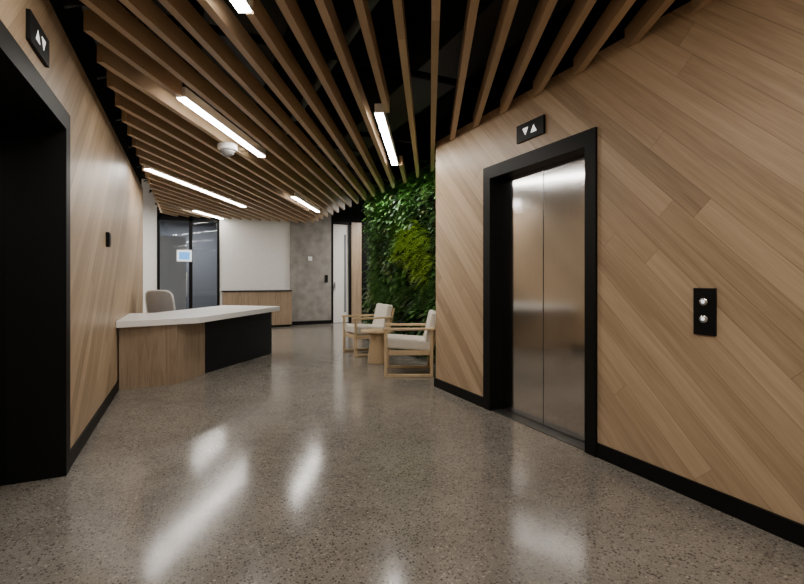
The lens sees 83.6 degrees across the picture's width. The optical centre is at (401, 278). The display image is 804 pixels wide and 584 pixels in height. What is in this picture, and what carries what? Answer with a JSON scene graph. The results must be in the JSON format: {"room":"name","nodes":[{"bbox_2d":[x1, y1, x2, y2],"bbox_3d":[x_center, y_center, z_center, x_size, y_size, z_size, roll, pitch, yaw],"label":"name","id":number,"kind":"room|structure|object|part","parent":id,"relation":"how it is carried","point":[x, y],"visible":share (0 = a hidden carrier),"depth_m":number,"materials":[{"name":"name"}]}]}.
{"room":"lobby","nodes":[
{"label":"lobby","id":0,"kind":"room"},
{"bbox_2d":[0,0,142,448],"bbox_3d":[-2.343,-0.170,2.236,0.889,2.820,12.050,0,0,-25],"label":"wall","id":1,"kind":"structure","parent":0,"point":[106,193],"depth_m":3.63,"materials":[{"name":"brown wood"}]},
{"bbox_2d":[0,19,69,487],"bbox_3d":[-2.032,0.090,2.256,0.350,2.300,1.220,0,0,-25],"label":"elevator door frame","id":2,"kind":"structure","parent":1,"relation":"in","point":[25,96],"depth_m":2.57,"materials":[{"name":"black metal"}]},
{"bbox_3d":[-2.278,0.141,2.448,0.030,2.173,0.551,0,0,-25],"label":"door panel","id":3,"kind":"part","parent":2,"relation":"part of","materials":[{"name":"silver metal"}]},
{"bbox_2d":[26,8,48,67],"bbox_3d":[-1.888,-1.240,2.335,0.026,0.150,0.330,0,0,-25],"label":"indicator","id":4,"kind":"object","parent":1,"relation":"attached to","point":[36,37],"visible":1,"depth_m":2.29,"materials":[{"name":"black metal"}]},
{"bbox_2d":[70,380,118,467],"bbox_3d":[-1.935,1.190,2.430,0.015,0.100,12.050,0,0,-25],"label":"baseboard","id":5,"kind":"structure","parent":1,"relation":"attached to","point":[83,438],"depth_m":3.59,"materials":[{"name":"black metal"}]},
{"bbox_2d":[106,232,110,246],"bbox_3d":[-2.840,-0.380,4.352,0.038,0.140,0.100,0,0,-25],"label":"card reader","id":6,"kind":"object","parent":1,"relation":"attached to","point":[108,234],"visible":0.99,"depth_m":4.31,"materials":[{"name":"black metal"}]},
{"bbox_2d":[49,0,141,185],"bbox_3d":[-2.347,-1.970,2.222,0.869,0.780,12.030,0,0,-25],"label":"wall","id":7,"kind":"structure","parent":0,"point":[71,19],"depth_m":3.85,"materials":[{"name":"black paint"}]},
{"bbox_2d":[142,179,369,321],"bbox_3d":[-3.739,-0.560,11.820,9.800,3.600,0.120,0,0,-25],"label":"wall","id":8,"kind":"structure","parent":0,"point":[254,254],"depth_m":11.65,"materials":[{"name":"white paint"}]},
{"bbox_2d":[160,220,216,309],"bbox_3d":[-5.217,-0.140,11.028,1.270,2.560,0.100,0,0,-25],"label":"door","id":9,"kind":"structure","parent":8,"relation":"in","point":[174,235],"depth_m":11.06,"materials":[{"name":"clear glass"}]},
{"bbox_3d":[-5.525,-0.140,10.932,0.630,2.560,0.010,0,0,-25],"label":"glass panel","id":10,"kind":"part","parent":9,"relation":"part of","materials":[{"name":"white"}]},
{"bbox_2d":[177,250,191,261],"bbox_3d":[-5.305,-0.565,10.969,0.340,0.290,0.029,0,0,-25],"label":"screen","id":11,"kind":"object","parent":9,"relation":"attached to","point":[182,255],"visible":1,"depth_m":10.96,"materials":[{"name":"blue glass"}]},
{"bbox_3d":[-4.916,-0.140,11.221,0.560,2.560,0.010,0,0,-25],"label":"glass panel","id":12,"kind":"part","parent":9,"relation":"part of","materials":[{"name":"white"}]},
{"bbox_2d":[157,216,219,308],"bbox_3d":[-5.238,-0.130,11.073,1.390,2.740,0.100,0,0,-25],"label":"frame","id":13,"kind":"object","parent":8,"relation":"attached to","point":[159,218],"visible":0.59,"depth_m":11.05,"materials":[{"name":"black metal"}]},
{"bbox_2d":[333,224,347,322],"bbox_3d":[-1.743,-0.155,12.747,0.460,2.770,0.040,0,0,-25],"label":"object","id":14,"kind":"structure","parent":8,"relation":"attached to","point":[339,231],"depth_m":12.71,"materials":[{"name":"white paint"}]},
{"bbox_2d":[344,235,345,311],"bbox_3d":[-1.615,-0.160,12.780,0.060,2.200,0.010,0,0,-25],"label":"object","id":15,"kind":"structure","parent":14,"relation":"attached to","point":[344,235],"depth_m":12.77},
{"bbox_2d":[331,221,350,322],"bbox_3d":[-1.739,-0.185,12.738,0.600,2.850,0.140,0,0,-25],"label":"frame","id":16,"kind":"object","parent":8,"relation":"attached to","point":[332,222],"visible":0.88,"depth_m":12.78,"materials":[{"name":"black metal"}]},
{"bbox_2d":[351,222,361,322],"bbox_3d":[-1.309,-0.185,12.881,0.300,2.850,0.050,0,0,-25],"label":"trim","id":17,"kind":"structure","parent":8,"relation":"attached to","point":[356,228],"depth_m":12.86,"materials":[{"name":"brown wood"}]},
{"bbox_2d":[116,0,437,197],"bbox_3d":[-1.061,-2.410,6.306,10.500,0.100,18.700,0,0,-25],"label":"ceiling","id":18,"kind":"structure","parent":0,"point":[383,18],"depth_m":4.65,"materials":[{"name":"black paint"}]},
{"bbox_2d":[148,0,182,86],"bbox_3d":[-2.091,-2.220,3.989,0.250,0.280,15.000,0,0,-25],"label":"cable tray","id":19,"kind":"object","parent":18,"relation":"attached to","point":[156,2],"visible":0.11,"depth_m":3.54,"materials":[{"name":"black metal"}]},
{"bbox_2d":[197,0,297,130],"bbox_3d":[-1.571,-2.160,4.236,0.600,0.400,15.000,0,0,-25],"label":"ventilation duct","id":20,"kind":"object","parent":18,"relation":"hanging from","point":[273,10],"visible":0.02,"depth_m":3.69,"materials":[{"name":"black metal"}]},
{"bbox_2d":[395,165,401,181],"bbox_3d":[-0.030,-1.719,7.294,0.060,0.252,0.230,0,0,-25],"label":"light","id":21,"kind":"object","parent":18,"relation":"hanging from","point":[397,178],"depth_m":7.35,"materials":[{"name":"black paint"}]},
{"bbox_3d":[-0.073,-1.640,7.384,0.060,0.040,4.000,0,0,-25],"label":"rail","id":22,"kind":"part","parent":21,"relation":"part of","materials":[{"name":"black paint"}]},
{"bbox_2d":[295,0,573,195],"bbox_3d":[0.009,-2.135,4.987,0.500,0.450,15.000,0,0,-25],"label":"ventilation duct","id":23,"kind":"object","parent":18,"relation":"hanging from","point":[452,12],"visible":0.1,"depth_m":4.04,"materials":[{"name":"black metal"}]},
{"bbox_2d":[290,196,330,321],"bbox_3d":[-2.537,-0.560,12.402,1.130,3.600,0.260,0,0,-25],"label":"wall","id":24,"kind":"structure","parent":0,"point":[311,295],"depth_m":12.28,"materials":[{"name":"grey concrete"}]},
{"bbox_2d":[291,320,330,324],"bbox_3d":[-2.478,1.190,12.278,1.130,0.100,0.015,0,0,-25],"label":"baseboard","id":25,"kind":"structure","parent":24,"relation":"attached to","point":[318,321],"depth_m":12.26,"materials":[{"name":"black metal"}]},
{"bbox_2d":[80,0,713,222],"bbox_3d":[-0.890,-1.565,4.770,3.631,0.130,14.803,0,0,-25],"label":"ceiling slats","id":26,"kind":"structure","parent":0,"point":[146,77],"depth_m":3.62,"materials":[{"name":"brown wood"}]},
{"bbox_2d":[144,166,245,206],"bbox_3d":[-3.384,-1.543,7.759,0.080,0.094,3.244,0,0,4],"label":"ceiling light","id":27,"kind":"object","parent":26,"relation":"attached to","point":[145,167],"visible":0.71,"depth_m":7.20,"materials":[{"name":"white plastic"}]},
{"bbox_2d":[194,209,223,218],"bbox_3d":[-4.540,-1.543,10.592,0.080,0.094,1.358,0,0,4],"label":"ceiling light","id":28,"kind":"object","parent":26,"relation":"attached to","point":[195,210],"visible":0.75,"depth_m":10.48,"materials":[{"name":"white plastic"}]},
{"bbox_2d":[176,87,264,156],"bbox_3d":[-1.775,-1.543,4.631,0.080,0.094,1.815,0,0,4],"label":"ceiling light","id":29,"kind":"object","parent":26,"relation":"attached to","point":[188,98],"visible":0.96,"depth_m":4.33,"materials":[{"name":"white plastic"}]},
{"bbox_2d":[217,142,236,156],"bbox_3d":[-1.958,-1.440,5.048,0.210,0.140,0.210,0,0,-25],"label":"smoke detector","id":30,"kind":"object","parent":26,"relation":"attached to","point":[227,149],"visible":1,"depth_m":4.98,"materials":[{"name":"white plastic"}]},
{"bbox_2d":[230,0,252,12],"bbox_3d":[-0.939,-1.543,1.608,0.080,0.094,1.861,0,0,4],"label":"ceiling light","id":31,"kind":"object","parent":26,"relation":"attached to","point":[242,6],"visible":1,"depth_m":2.48,"materials":[{"name":"white plastic"}]},
{"bbox_2d":[65,0,503,204],"bbox_3d":[-1.330,-1.650,5.591,3.700,0.040,11.240,0,0,-25],"label":"carrier","id":32,"kind":"object","parent":26,"relation":"attached to","point":[296,47],"visible":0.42,"depth_m":3.62,"materials":[{"name":"black paint"}]},
{"bbox_2d":[291,192,319,211],"bbox_3d":[-1.935,-1.543,9.145,0.080,0.094,1.872,0,0,4],"label":"ceiling light","id":33,"kind":"object","parent":26,"relation":"attached to","point":[299,198],"visible":0.93,"depth_m":8.98,"materials":[{"name":"white plastic"}]},
{"bbox_2d":[292,197,318,211],"bbox_3d":[-1.935,-1.501,9.145,0.072,0.010,1.852,0,0,4],"label":"diffuser","id":34,"kind":"object","parent":33,"relation":"attached to","point":[299,199],"depth_m":9.05,"materials":[{"name":"white plastic"}]},
{"bbox_2d":[374,103,397,164],"bbox_3d":[-0.152,-1.543,5.005,0.080,0.094,1.861,0,0,4],"label":"ceiling light","id":35,"kind":"object","parent":26,"relation":"attached to","point":[381,117],"visible":0.96,"depth_m":4.61,"materials":[{"name":"white plastic"}]},
{"bbox_2d":[0,322,803,583],"bbox_3d":[-1.061,1.290,6.306,10.500,0.100,18.700,0,0,-25],"label":"floor","id":36,"kind":"structure","parent":0,"point":[300,462],"depth_m":2.50,"materials":[{"name":"concrete"}]},
{"bbox_2d":[145,290,175,312],"bbox_3d":[-3.657,0.702,7.076,0.650,1.076,0.593,0,0,10],"label":"office chair","id":37,"kind":"object","parent":36,"relation":"on","point":[156,301],"visible":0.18,"depth_m":6.83,"materials":[{"name":"beige fabric"}]},
{"bbox_2d":[116,305,279,389],"bbox_3d":[-2.934,0.850,6.367,1.275,0.780,2.950,0,0,10],"label":"reception desk","id":38,"kind":"object","parent":36,"relation":"on","point":[177,346],"visible":1,"depth_m":5.57,"materials":[{"name":"brown wood"}]},
{"bbox_2d":[116,305,279,327],"bbox_3d":[-2.934,0.497,6.367,1.275,0.075,2.950,0,0,10],"label":"countertop","id":39,"kind":"structure","parent":38,"relation":"on","point":[205,314],"depth_m":5.83,"materials":[{"name":"white stone"}]},
{"bbox_2d":[221,290,291,326],"bbox_3d":[-3.702,0.765,11.522,1.690,0.950,0.430,0,0,-25],"label":"credenza","id":40,"kind":"object","parent":36,"relation":"on","point":[282,298],"visible":0.56,"depth_m":11.45,"materials":[{"name":"brown wood"}]},
{"bbox_2d":[341,303,394,356],"bbox_3d":[-0.567,0.833,7.570,0.738,0.814,0.644,0,0,-25],"label":"lounge armchair","id":41,"kind":"object","parent":36,"relation":"on","point":[384,313],"visible":0.72,"depth_m":7.46,"materials":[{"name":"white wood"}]},
{"bbox_3d":[-0.727,0.940,7.815,0.620,0.600,0.038,0,0,-25],"label":"frame","id":42,"kind":"part","parent":41,"relation":"part of","materials":[{"name":"brown wood"}]},
{"bbox_3d":[-0.722,0.635,7.817,0.670,0.030,0.064,0,0,-25],"label":"armrest","id":43,"kind":"part","parent":41,"relation":"part of","materials":[{"name":"brown wood"}]},
{"bbox_2d":[345,323,383,333],"bbox_3d":[-0.602,0.839,7.553,0.600,0.130,0.524,4,-2,-25],"label":"seat cushion","id":44,"kind":"object","parent":41,"relation":"on","point":[350,328],"depth_m":7.40,"materials":[{"name":"beige fabric"}]},
{"bbox_3d":[-0.478,0.940,7.292,0.620,0.600,0.038,0,0,-25],"label":"frame","id":45,"kind":"part","parent":41,"relation":"part of","materials":[{"name":"brown wood"}]},
{"bbox_3d":[-0.473,0.635,7.294,0.670,0.030,0.064,0,0,-25],"label":"armrest","id":46,"kind":"part","parent":41,"relation":"part of","materials":[{"name":"brown wood"}]},
{"bbox_2d":[372,303,392,327],"bbox_3d":[-0.336,0.625,7.680,0.100,0.400,0.524,14,-6,-25],"label":"cushion","id":47,"kind":"object","parent":41,"relation":"on","point":[382,310],"depth_m":7.54,"materials":[{"name":"beige fabric"}]},
{"bbox_3d":[-0.294,0.718,7.700,0.028,0.480,0.544,14,-6,-25],"label":"frame","id":48,"kind":"part","parent":41,"relation":"part of","materials":[{"name":"brown wood"}]},
{"bbox_2d":[361,328,394,363],"bbox_3d":[-0.360,0.998,6.694,0.500,0.485,0.500,0,0,-25],"label":"round side table","id":49,"kind":"object","parent":36,"relation":"on","point":[376,335],"visible":0.77,"depth_m":6.57,"materials":[{"name":"brown wood"}]},
{"bbox_2d":[359,160,435,359],"bbox_3d":[0.076,-0.330,7.477,0.361,3.100,4.360,0,0,-25],"label":"foliage","id":50,"kind":"object","parent":36,"relation":"on","point":[400,214],"visible":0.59,"depth_m":7.75,"materials":[{"name":"green plant"}]},
{"bbox_2d":[383,310,435,376],"bbox_3d":[0.125,0.833,5.992,0.738,0.814,0.644,0,0,0],"label":"lounge armchair","id":51,"kind":"object","parent":36,"relation":"on","point":[413,344],"visible":0.91,"depth_m":5.73,"materials":[{"name":"brown wood"}]},
{"bbox_3d":[0.091,0.635,6.282,0.670,0.030,0.064,0,0,0],"label":"armrest","id":52,"kind":"part","parent":51,"relation":"part of","materials":[{"name":"brown wood"}]},
{"bbox_3d":[0.086,0.940,6.282,0.620,0.600,0.038,0,0,0],"label":"frame","id":53,"kind":"part","parent":51,"relation":"part of","materials":[{"name":"brown wood"}]},
{"bbox_3d":[0.086,0.940,5.702,0.620,0.600,0.038,0,0,0],"label":"frame","id":54,"kind":"part","parent":51,"relation":"part of","materials":[{"name":"brown wood"}]},
{"bbox_2d":[388,334,429,349],"bbox_3d":[0.086,0.839,5.992,0.600,0.130,0.524,4,0,0],"label":"seat cushion","id":55,"kind":"object","parent":51,"relation":"on","point":[395,341],"depth_m":5.73,"materials":[{"name":"beige fabric"}]},
{"bbox_3d":[0.091,0.635,5.702,0.670,0.030,0.064,0,0,0],"label":"armrest","id":56,"kind":"part","parent":51,"relation":"part of","materials":[{"name":"brown wood"}]},
{"bbox_2d":[423,310,435,341],"bbox_3d":[0.381,0.625,5.992,0.100,0.400,0.524,13,0,0],"label":"cushion","id":57,"kind":"object","parent":51,"relation":"on","point":[431,319],"depth_m":5.74,"materials":[{"name":"beige fabric"}]},
{"bbox_3d":[0.427,0.718,5.992,0.028,0.480,0.544,13,0,0],"label":"frame","id":58,"kind":"part","parent":51,"relation":"part of","materials":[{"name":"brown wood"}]},
{"bbox_2d":[370,126,437,358],"bbox_3d":[0.319,-0.560,7.525,0.160,3.600,4.283,0,0,-25],"label":"wall","id":59,"kind":"structure","parent":0,"point":[424,152],"depth_m":7.53,"materials":[{"name":"black paint"}]},
{"bbox_3d":[0.263,-0.310,7.494,0.032,3.100,4.250,0,0,-25],"label":"backing","id":60,"kind":"part","parent":59,"relation":"part of","materials":[{"name":"green plant"}]},
{"bbox_2d":[438,0,691,139],"bbox_3d":[2.396,-1.970,1.970,0.820,0.780,7.500,0,0,-25],"label":"wall","id":61,"kind":"structure","parent":0,"point":[508,58],"depth_m":3.76,"materials":[{"name":"black paint"}]},
{"bbox_2d":[436,0,803,524],"bbox_3d":[2.384,-0.170,1.973,0.840,2.820,7.517,0,0,-25],"label":"wall","id":62,"kind":"structure","parent":0,"point":[699,121],"depth_m":2.57,"materials":[{"name":"brown wood"}]},
{"bbox_2d":[483,166,503,410],"bbox_3d":[0.882,0.090,4.315,0.180,2.300,0.105,0,0,-25],"label":"frame","id":63,"kind":"object","parent":62,"relation":"attached to","point":[492,188],"visible":0.71,"depth_m":4.26,"materials":[{"name":"black metal"}]},
{"bbox_2d":[517,114,545,143],"bbox_3d":[1.068,-1.240,3.741,0.026,0.150,0.330,0,0,-25],"label":"indicator","id":64,"kind":"object","parent":62,"relation":"attached to","point":[535,127],"visible":1,"depth_m":3.71,"materials":[{"name":"black metal"}]},
{"bbox_2d":[490,131,584,441],"bbox_3d":[1.148,0.090,3.768,0.190,2.300,1.220,0,0,-25],"label":"doorway","id":65,"kind":"structure","parent":62,"relation":"in","point":[543,188],"depth_m":3.74,"materials":[{"name":"silver metal"}]},
{"bbox_3d":[1.082,0.141,4.046,0.030,2.173,0.551,0,0,-25],"label":"door panel","id":66,"kind":"part","parent":65,"relation":"part of","materials":[{"name":"silver metal"}]},
{"bbox_3d":[1.324,0.141,3.537,0.030,2.173,0.561,0,0,-25],"label":"door panel","id":67,"kind":"part","parent":65,"relation":"part of","materials":[{"name":"silver metal"}]},
{"bbox_2d":[491,409,584,450],"bbox_3d":[1.137,1.238,3.757,0.120,0.008,1.120,0,0,-25],"label":"sill","id":68,"kind":"structure","parent":62,"relation":"attached to","point":[569,440],"depth_m":3.69,"materials":[{"name":"metal"}]},
{"bbox_2d":[585,127,596,456],"bbox_3d":[1.407,0.090,3.213,0.180,2.300,0.095,0,0,-25],"label":"frame","id":69,"kind":"object","parent":62,"relation":"attached to","point":[590,134],"visible":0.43,"depth_m":3.16,"materials":[{"name":"black metal"}]},
{"bbox_2d":[434,378,803,547],"bbox_3d":[2.373,1.190,1.977,0.855,0.100,7.532,0,0,-25],"label":"baseboard","id":70,"kind":"structure","parent":62,"relation":"attached to","point":[792,531],"depth_m":2.51,"materials":[{"name":"black metal"}]},
{"bbox_2d":[693,288,716,335],"bbox_3d":[1.666,0.180,2.479,0.030,0.260,0.117,0,0,-25],"label":"panel","id":71,"kind":"object","parent":62,"relation":"attached to","point":[704,299],"visible":1,"depth_m":2.47,"materials":[{"name":"black metal"}]},
{"bbox_3d":[2.142,-0.560,-2.386,5.020,3.600,0.150,0,0,-25],"label":"wall","id":72,"kind":"structure","parent":0,"visible":0},
{"bbox_2d":[63,0,378,192],"bbox_3d":[-1.249,-1.859,4.500,2.998,0.379,15.200,0,0,-25],"label":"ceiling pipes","id":73,"kind":"object","parent":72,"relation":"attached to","point":[354,26],"visible":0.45,"depth_m":3.78,"materials":[{"name":"black metal"}]}
]}

